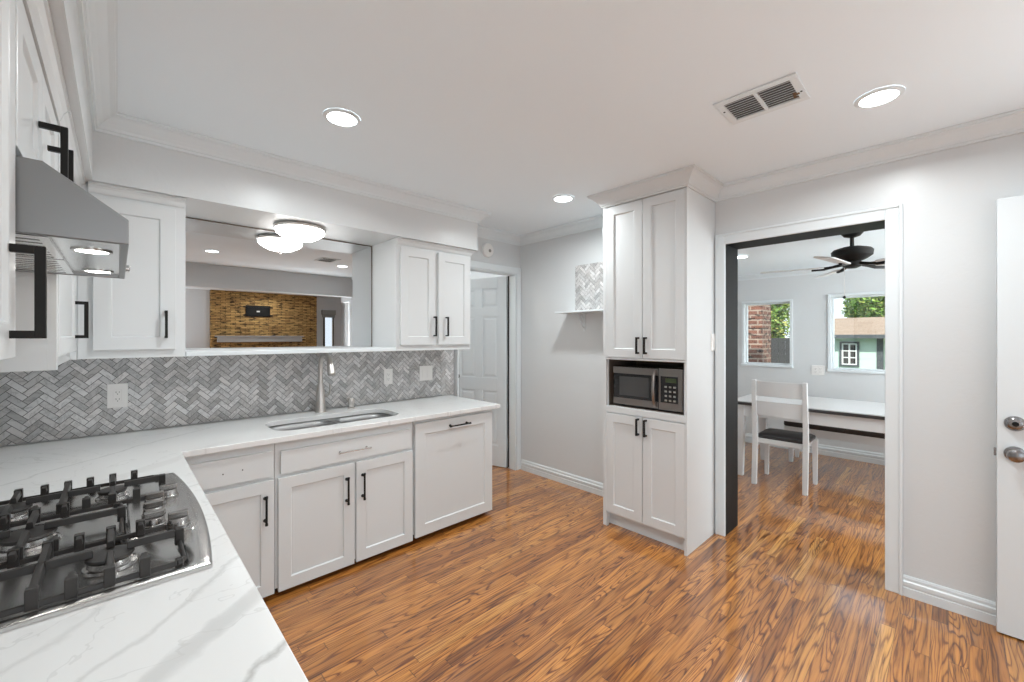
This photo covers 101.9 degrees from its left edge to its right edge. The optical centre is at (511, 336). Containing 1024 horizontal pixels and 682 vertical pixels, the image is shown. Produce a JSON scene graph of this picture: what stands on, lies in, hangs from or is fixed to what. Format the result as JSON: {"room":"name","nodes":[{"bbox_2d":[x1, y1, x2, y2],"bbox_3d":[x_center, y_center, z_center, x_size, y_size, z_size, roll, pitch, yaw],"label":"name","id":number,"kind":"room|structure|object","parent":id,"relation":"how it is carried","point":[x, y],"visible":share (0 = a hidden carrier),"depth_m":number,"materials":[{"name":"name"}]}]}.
{"room":"kitchen","nodes":[
{"label":"kitchen","id":0,"kind":"room"},
{"bbox_2d":[0,347,453,446],"bbox_3d":[-1.570,0.173,2.977,2.685,2.434,0.162,0,0,-44],"label":"wall","id":1,"kind":"structure","parent":0,"point":[319,347],"depth_m":2.60,"materials":[{"name":"white paint"}]},
{"bbox_2d":[77,181,185,358],"bbox_3d":[-1.999,-0.311,2.195,0.398,0.833,0.462,0,0,-44],"label":"upper cabinet","id":2,"kind":"object","parent":1,"relation":"attached to","point":[141,314],"visible":0.91,"depth_m":2.08,"materials":[{"name":"white paint"}]},
{"bbox_2d":[0,350,453,445],"bbox_3d":[-1.510,0.317,2.914,2.682,0.422,0.008,0,0,-44],"label":"backsplash","id":3,"kind":"structure","parent":1,"relation":"attached to","point":[69,401],"depth_m":2.51,"materials":[{"name":"grey tile"}]},
{"bbox_2d":[107,383,127,407],"bbox_3d":[-2.166,0.323,2.279,0.084,0.132,0.008,0,0,-44],"label":"outlet","id":4,"kind":"object","parent":3,"relation":"attached to","point":[117,394],"visible":1,"depth_m":2.28,"materials":[{"name":"white plastic"}]},
{"bbox_2d":[113,389,121,401],"bbox_3d":[-2.164,0.323,2.277,0.033,0.068,0.003,0,0,-44],"label":"socket","id":5,"kind":"object","parent":4,"relation":"attached to","point":[117,393],"depth_m":2.28,"materials":[{"name":"white plastic"}]},
{"bbox_2d":[384,369,392,384],"bbox_3d":[-1.007,0.324,3.380,0.076,0.125,0.008,0,0,-44],"label":"outlet","id":6,"kind":"object","parent":3,"relation":"attached to","point":[388,373],"visible":1,"depth_m":3.38,"materials":[{"name":"white plastic"}]},
{"bbox_2d":[419,365,431,380],"bbox_3d":[-0.750,0.317,3.624,0.130,0.128,0.008,0,0,-44],"label":"light switch","id":7,"kind":"object","parent":3,"relation":"attached to","point":[425,372],"visible":1,"depth_m":3.62,"materials":[{"name":"white plastic"}]},
{"bbox_2d":[185,217,371,349],"bbox_3d":[-1.564,-0.324,2.910,1.214,0.805,0.011,0,0,-44],"label":"mirror","id":8,"kind":"object","parent":1,"relation":"attached to","point":[246,287],"visible":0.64,"depth_m":2.84,"materials":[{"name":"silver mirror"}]},
{"bbox_2d":[185,347,395,355],"bbox_3d":[-1.431,0.092,2.771,1.216,0.025,0.408,0,0,-44],"label":"ledge","id":9,"kind":"object","parent":1,"relation":"attached to","point":[210,352],"visible":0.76,"depth_m":2.60,"materials":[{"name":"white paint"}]},
{"bbox_2d":[372,237,474,350],"bbox_3d":[-0.712,-0.311,3.418,0.714,0.833,0.462,0,0,-44],"label":"upper cabinet","id":10,"kind":"object","parent":1,"relation":"attached to","point":[421,290],"visible":0.98,"depth_m":3.22,"materials":[{"name":"white paint"}]},
{"bbox_2d":[454,237,519,395],"bbox_3d":[-0.200,0.173,4.170,0.945,2.434,0.100,0,0,-44],"label":"wall","id":11,"kind":"structure","parent":0,"point":[506,254],"depth_m":4.15,"materials":[{"name":"white paint"}]},
{"bbox_2d":[459,276,507,467],"bbox_3d":[-0.350,0.372,4.557,0.702,2.020,0.172,0,0,28],"label":"door","id":12,"kind":"structure","parent":11,"relation":"in","point":[483,367],"depth_m":4.47,"materials":[{"name":"white paint"}]},
{"bbox_2d":[482,243,493,256],"bbox_3d":[-0.232,-0.846,4.044,0.136,0.136,0.035,0,0,-44],"label":"smoke detector","id":13,"kind":"object","parent":11,"relation":"attached to","point":[487,249],"visible":1,"depth_m":4.03,"materials":[{"name":"white plastic"}]},
{"bbox_2d":[457,260,520,469],"bbox_3d":[-0.242,0.335,4.120,0.814,2.110,0.123,0,0,-44],"label":"door frame","id":14,"kind":"structure","parent":11,"relation":"attached to","point":[514,273],"depth_m":4.33,"materials":[{"name":"white paint"}]},
{"bbox_2d":[470,271,507,278],"bbox_3d":[-0.836,0.173,4.799,1.800,2.434,1.690,0,0,-44],"label":"wall","id":15,"kind":"structure","parent":0,"point":[473,275],"depth_m":5.51,"materials":[{"name":"white paint"}]},
{"bbox_2d":[118,0,1023,234],"bbox_3d":[1.127,-1.084,0.919,6.100,0.080,10.020,0,0,-44],"label":"ceiling","id":16,"kind":"structure","parent":0,"point":[501,108],"depth_m":1.67,"materials":[{"name":"white paint"}]},
{"bbox_2d":[48,0,477,250],"bbox_3d":[-0.528,-0.886,1.843,2.634,0.315,3.000,0,0,-44],"label":"soffit","id":17,"kind":"structure","parent":16,"relation":"attached to","point":[213,190],"depth_m":2.34,"materials":[{"name":"white paint"}]},
{"bbox_2d":[273,221,325,244],"bbox_3d":[-1.401,-0.669,2.745,0.312,0.118,0.312,0,0,-44],"label":"dome light","id":18,"kind":"object","parent":17,"relation":"attached to","point":[298,231],"visible":1,"depth_m":2.65,"materials":[{"name":"white glass"}]},
{"bbox_2d":[323,108,360,126],"bbox_3d":[-0.809,-1.039,1.976,0.168,0.008,0.168,0,0,-44],"label":"recessed light","id":19,"kind":"object","parent":16,"relation":"in","point":[336,116],"visible":1,"depth_m":1.96,"materials":[{"name":"white paint"}]},
{"bbox_2d":[552,194,573,201],"bbox_3d":[0.384,-1.039,3.124,0.168,0.008,0.168,0,0,-44],"label":"recessed light","id":20,"kind":"object","parent":16,"relation":"in","point":[563,197],"visible":1,"depth_m":3.11,"materials":[{"name":"white paint"}]},
{"bbox_2d":[713,72,809,124],"bbox_3d":[1.100,-1.039,1.833,0.250,0.009,0.312,0,0,-44],"label":"ceiling vent","id":21,"kind":"object","parent":16,"relation":"in","point":[788,90],"visible":1,"depth_m":1.82,"materials":[{"name":"white metal"}]},
{"bbox_2d":[854,85,904,107],"bbox_3d":[1.595,-1.039,1.806,0.168,0.008,0.168,0,0,-44],"label":"recessed light","id":22,"kind":"object","parent":16,"relation":"in","point":[883,95],"visible":1,"depth_m":1.79,"materials":[{"name":"white paint"}]},
{"bbox_2d":[263,442,1023,681],"bbox_3d":[1.725,1.420,1.487,7.750,0.060,10.020,0,0,-44],"label":"floor","id":23,"kind":"structure","parent":0,"point":[534,586],"depth_m":2.15,"materials":[{"name":"brown wood"}]},
{"bbox_2d":[185,444,273,597],"bbox_3d":[-1.846,0.976,2.078,1.026,0.829,0.724,0,0,-44],"label":"base cabinet","id":24,"kind":"object","parent":23,"relation":"on","point":[238,485],"visible":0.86,"depth_m":2.12,"materials":[{"name":"white paint"}]},
{"bbox_2d":[274,413,412,591],"bbox_3d":[-1.174,0.976,2.717,0.825,0.829,0.724,0,0,-44],"label":"base cabinet","id":25,"kind":"object","parent":23,"relation":"on","point":[340,499],"visible":0.94,"depth_m":2.43,"materials":[{"name":"white paint"}]},
{"bbox_2d":[413,409,491,538],"bbox_3d":[-0.621,0.976,3.242,0.686,0.829,0.724,0,0,-44],"label":"dishwasher","id":26,"kind":"object","parent":23,"relation":"on","point":[452,455],"visible":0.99,"depth_m":2.97,"materials":[{"name":"white paint"}]},
{"bbox_2d":[587,164,723,555],"bbox_3d":[1.028,0.173,2.983,0.547,2.433,0.796,0,0,-44],"label":"tall cabinet","id":27,"kind":"object","parent":23,"relation":"on","point":[659,230],"visible":0.98,"depth_m":2.80,"materials":[{"name":"white paint"}]},
{"bbox_2d":[613,364,683,412],"bbox_3d":[1.036,0.358,2.975,0.400,0.288,0.514,0,0,-44],"label":"microwave","id":28,"kind":"object","parent":27,"relation":"in","point":[661,387],"visible":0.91,"depth_m":2.85,"materials":[{"name":"silver glass"}]},
{"bbox_2d":[711,334,714,350],"bbox_3d":[1.413,0.038,2.911,0.072,0.118,0.008,0,0,-44],"label":"light switch","id":29,"kind":"object","parent":27,"relation":"attached to","point":[712,335],"visible":1,"depth_m":2.90,"materials":[{"name":"white plastic"}]},
{"bbox_2d":[751,379,817,495],"bbox_3d":[2.585,0.897,3.931,0.467,0.985,0.444,0,0,-44],"label":"dining chair","id":30,"kind":"object","parent":23,"relation":"on","point":[773,436],"visible":1,"depth_m":3.82,"materials":[{"name":"white paint"}]},
{"bbox_2d":[738,394,884,475],"bbox_3d":[3.147,1.014,3.845,0.880,0.752,1.800,0,0,-44],"label":"dining table","id":31,"kind":"object","parent":23,"relation":"on","point":[839,413],"visible":0.36,"depth_m":3.80,"materials":[{"name":"grey wood"}]},
{"bbox_2d":[784,421,884,461],"bbox_3d":[3.769,1.153,4.120,0.340,0.473,1.780,0,0,-44],"label":"bench","id":32,"kind":"object","parent":23,"relation":"on","point":[826,432],"visible":0.36,"depth_m":4.30,"materials":[{"name":"white wood"}]},
{"bbox_3d":[-1.026,0.975,0.939,0.647,0.829,2.115,0,0,-44],"label":"base cabinet","id":33,"kind":"object","parent":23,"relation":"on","visible":0},
{"bbox_2d":[0,395,499,681],"bbox_3d":[-0.549,0.545,1.857,2.613,0.030,2.848,0,0,-44],"label":"countertop","id":34,"kind":"structure","parent":33,"relation":"on","point":[214,624],"depth_m":0.82,"materials":[{"name":"stone"}]},
{"bbox_2d":[0,469,212,633],"bbox_3d":[-1.171,0.503,1.101,0.550,0.054,0.880,0,0,-44],"label":"cooktop","id":35,"kind":"object","parent":34,"relation":"in","point":[67,550],"visible":1,"depth_m":1.02,"materials":[{"name":"silver metal"}]},
{"bbox_2d":[314,353,335,412],"bbox_3d":[-1.278,0.317,2.864,0.095,0.424,0.275,0,0,-44],"label":"faucet","id":36,"kind":"object","parent":34,"relation":"on","point":[320,406],"visible":0.98,"depth_m":2.90,"materials":[{"name":"silver metal"}]},
{"bbox_2d":[269,413,391,430],"bbox_3d":[-1.143,0.658,2.700,0.813,0.191,0.400,0,0,-44],"label":"sink","id":37,"kind":"object","parent":34,"relation":"in","point":[316,423],"visible":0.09,"depth_m":2.79,"materials":[{"name":"silver metal"}]},
{"bbox_2d":[347,398,354,408],"bbox_3d":[-1.194,0.492,3.080,0.054,0.075,0.054,0,0,-44],"label":"air gap cap","id":38,"kind":"object","parent":34,"relation":"on","point":[351,401],"visible":1,"depth_m":3.06,"materials":[{"name":"silver metal"}]},
{"bbox_2d":[520,132,1023,601],"bbox_3d":[1.622,0.173,2.928,0.234,2.434,4.210,0,0,-44],"label":"wall","id":39,"kind":"structure","parent":0,"point":[948,197],"depth_m":2.18,"materials":[{"name":"white paint"}]},
{"bbox_2d":[76,0,1023,245],"bbox_3d":[0.340,-1.000,1.813,3.161,0.085,4.060,0,0,-44],"label":"crown molding","id":40,"kind":"structure","parent":39,"relation":"attached to","point":[98,19],"depth_m":2.22,"materials":[{"name":"white paint"}]},
{"bbox_2d":[521,459,602,496],"bbox_3d":[0.549,1.336,3.874,0.018,0.108,1.310,0,0,-44],"label":"baseboard","id":41,"kind":"structure","parent":39,"relation":"attached to","point":[585,484],"depth_m":3.93,"materials":[{"name":"white paint"}]},
{"bbox_2d":[555,309,602,330],"bbox_3d":[0.688,-0.140,3.599,0.195,0.179,0.670,0,0,-44],"label":"wall shelf","id":42,"kind":"object","parent":39,"relation":"attached to","point":[577,312],"visible":0.51,"depth_m":3.66,"materials":[{"name":"white paint"}]},
{"bbox_2d":[575,262,602,309],"bbox_3d":[0.769,-0.442,3.646,0.011,0.426,0.526,0,0,-44],"label":"board","id":43,"kind":"object","parent":42,"relation":"on","point":[588,277],"visible":0.53,"depth_m":3.72,"materials":[{"name":"grey tile"}]},
{"bbox_2d":[715,204,902,595],"bbox_3d":[1.858,0.337,2.664,0.265,2.106,0.965,0,0,-44],"label":"door frame","id":44,"kind":"structure","parent":39,"relation":"attached to","point":[892,215],"depth_m":2.54,"materials":[{"name":"white paint"}]},
{"bbox_2d":[903,574,995,625],"bbox_3d":[2.492,1.336,1.830,0.018,0.108,1.119,0,0,-44],"label":"baseboard","id":45,"kind":"structure","parent":39,"relation":"attached to","point":[978,608],"depth_m":2.10,"materials":[{"name":"white paint"}]},
{"bbox_2d":[994,195,1023,639],"bbox_3d":[2.553,0.369,1.638,0.108,2.030,0.848,0,0,-44],"label":"door","id":46,"kind":"structure","parent":39,"relation":"in","point":[1009,449],"depth_m":1.92,"materials":[{"name":"white paint"}]},
{"bbox_2d":[738,269,884,453],"bbox_3d":[3.898,0.290,4.739,0.120,2.200,5.300,0,0,-44],"label":"wall","id":47,"kind":"structure","parent":0,"point":[809,294],"depth_m":4.97,"materials":[{"name":"white paint"}]},
{"bbox_2d":[741,299,792,367],"bbox_3d":[3.289,-0.040,5.346,0.126,0.850,0.584,0,0,-44],"label":"window","id":48,"kind":"structure","parent":47,"relation":"attached to","point":[785,301],"depth_m":5.34,"materials":[{"name":"white paint"}]},
{"bbox_2d":[745,433,884,464],"bbox_3d":[3.848,1.330,4.691,0.018,0.120,5.100,0,0,-44],"label":"baseboard","id":49,"kind":"structure","parent":47,"relation":"attached to","point":[840,452],"depth_m":4.73,"materials":[{"name":"white paint"}]},
{"bbox_2d":[812,365,824,375],"bbox_3d":[3.632,0.398,4.925,0.008,0.118,0.125,0,0,-44],"label":"outlet","id":50,"kind":"object","parent":47,"relation":"attached to","point":[816,369],"visible":1,"depth_m":4.92,"materials":[{"name":"white plastic"}]},
{"bbox_2d":[827,291,884,373],"bbox_3d":[4.066,-0.043,4.529,0.126,0.903,0.993,0,0,-44],"label":"window","id":51,"kind":"structure","parent":47,"relation":"attached to","point":[866,294],"depth_m":4.83,"materials":[{"name":"white paint"}]},
{"bbox_2d":[738,229,884,275],"bbox_3d":[2.912,-0.850,3.802,2.840,0.080,5.300,0,0,-44],"label":"ceiling","id":52,"kind":"structure","parent":0,"point":[796,254],"depth_m":3.99,"materials":[{"name":"white paint"}]},
{"bbox_2d":[738,255,748,258],"bbox_3d":[2.299,-0.805,4.185,0.168,0.008,0.168,0,0,-44],"label":"recessed light","id":53,"kind":"object","parent":52,"relation":"in","point":[739,256],"visible":0.62,"depth_m":4.16,"materials":[{"name":"white paint"}]},
{"bbox_2d":[760,232,884,298],"bbox_3d":[2.553,-0.550,3.155,1.142,0.520,1.148,0,0,-44],"label":"ceiling fan","id":54,"kind":"object","parent":52,"relation":"hanging from","point":[849,257],"visible":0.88,"depth_m":3.10,"materials":[{"name":"black metal"}]},
{"bbox_3d":[-1.123,0.173,0.464,0.130,2.434,4.420,0,0,-44],"label":"wall","id":55,"kind":"structure","parent":0,"visible":0},
{"bbox_2d":[0,0,46,359],"bbox_3d":[-0.755,-0.342,0.418,0.331,0.773,0.747,0,0,-44],"label":"upper cabinet","id":56,"kind":"object","parent":55,"relation":"attached to","point":[8,248],"visible":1,"depth_m":0.72,"materials":[{"name":"white paint"}]},
{"bbox_2d":[15,0,73,181],"bbox_3d":[-1.264,-0.536,0.957,0.336,0.383,0.723,0,0,-44],"label":"upper cabinet","id":57,"kind":"object","parent":55,"relation":"attached to","point":[41,96],"visible":0.55,"depth_m":0.98,"materials":[{"name":"white paint"}]},
{"bbox_2d":[0,109,88,371],"bbox_3d":[-1.955,-0.311,1.680,0.330,0.833,1.269,0,0,-44],"label":"upper cabinet","id":58,"kind":"object","parent":55,"relation":"attached to","point":[59,347],"visible":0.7,"depth_m":1.30,"materials":[{"name":"white paint"}]},
{"bbox_2d":[15,156,129,278],"bbox_3d":[-1.220,-0.268,0.997,0.454,0.143,0.724,0,0,-44],"label":"range hood","id":59,"kind":"object","parent":55,"relation":"attached to","point":[82,235],"visible":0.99,"depth_m":0.84,"materials":[{"name":"silver metal"}]},
{"bbox_2d":[70,247,112,254],"bbox_3d":[-0.996,-0.203,0.985,0.072,0.004,0.072,0,0,-44],"label":"lamp","id":60,"kind":"object","parent":59,"relation":"on","point":[91,250],"depth_m":0.97,"materials":[{"name":"white"}]},
{"bbox_2d":[81,269,113,273],"bbox_3d":[-1.286,-0.203,1.289,0.072,0.004,0.072,0,0,-44],"label":"lamp","id":61,"kind":"object","parent":59,"relation":"on","point":[105,271],"depth_m":1.28,"materials":[{"name":"white"}]},
{"label":"outside","id":62,"kind":"structure","parent":0,"visible":0},
{"bbox_3d":[24.030,2.340,22.836,53.700,0.100,80.000,0,0,-44],"label":"floor","id":63,"kind":"structure","parent":62,"visible":0},
{"bbox_2d":[748,305,770,362],"bbox_3d":[3.602,0.240,6.996,0.460,4.100,1.220,0,0,-44],"label":"brick pillar","id":64,"kind":"structure","parent":63,"relation":"on","point":[759,316],"depth_m":6.48,"materials":[{"name":"red brick"}]},
{"bbox_2d":[771,304,789,337],"bbox_3d":[10.052,-0.290,16.530,3.164,5.179,2.612,0,0,-44],"label":"tree","id":65,"kind":"object","parent":63,"relation":"on","point":[779,312],"visible":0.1,"depth_m":16.09,"materials":[{"name":"green plant"}]},
{"bbox_2d":[771,338,789,363],"bbox_3d":[6.385,1.160,10.752,0.070,2.260,2.092,0,0,-44],"label":"fence","id":66,"kind":"object","parent":63,"relation":"on","point":[780,347],"visible":0.08,"depth_m":10.36,"materials":[{"name":"grey paint"}]},
{"bbox_2d":[835,317,884,368],"bbox_3d":[11.932,0.820,13.719,5.000,2.940,2.850,0,0,-44],"label":"house","id":67,"kind":"structure","parent":63,"relation":"on","point":[859,342],"depth_m":12.44,"materials":[{"name":"green"}]},
{"bbox_2d":[841,296,884,317],"bbox_3d":[15.828,-0.708,17.448,3.707,6.015,3.488,0,0,-44],"label":"tree","id":68,"kind":"object","parent":63,"relation":"on","point":[861,307],"visible":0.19,"depth_m":17.37,"materials":[{"name":"green plant"}]},
{"bbox_3d":[2.869,0.290,3.761,2.720,2.200,5.300,0,0,-44],"label":"wall","id":69,"kind":"structure","parent":0,"visible":0},
{"bbox_2d":[738,266,872,280],"bbox_3d":[2.869,-0.780,3.761,2.720,0.060,5.100,0,0,-44],"label":"crown molding","id":70,"kind":"structure","parent":69,"relation":"attached to","point":[805,272],"depth_m":5.13,"materials":[{"name":"white paint"}]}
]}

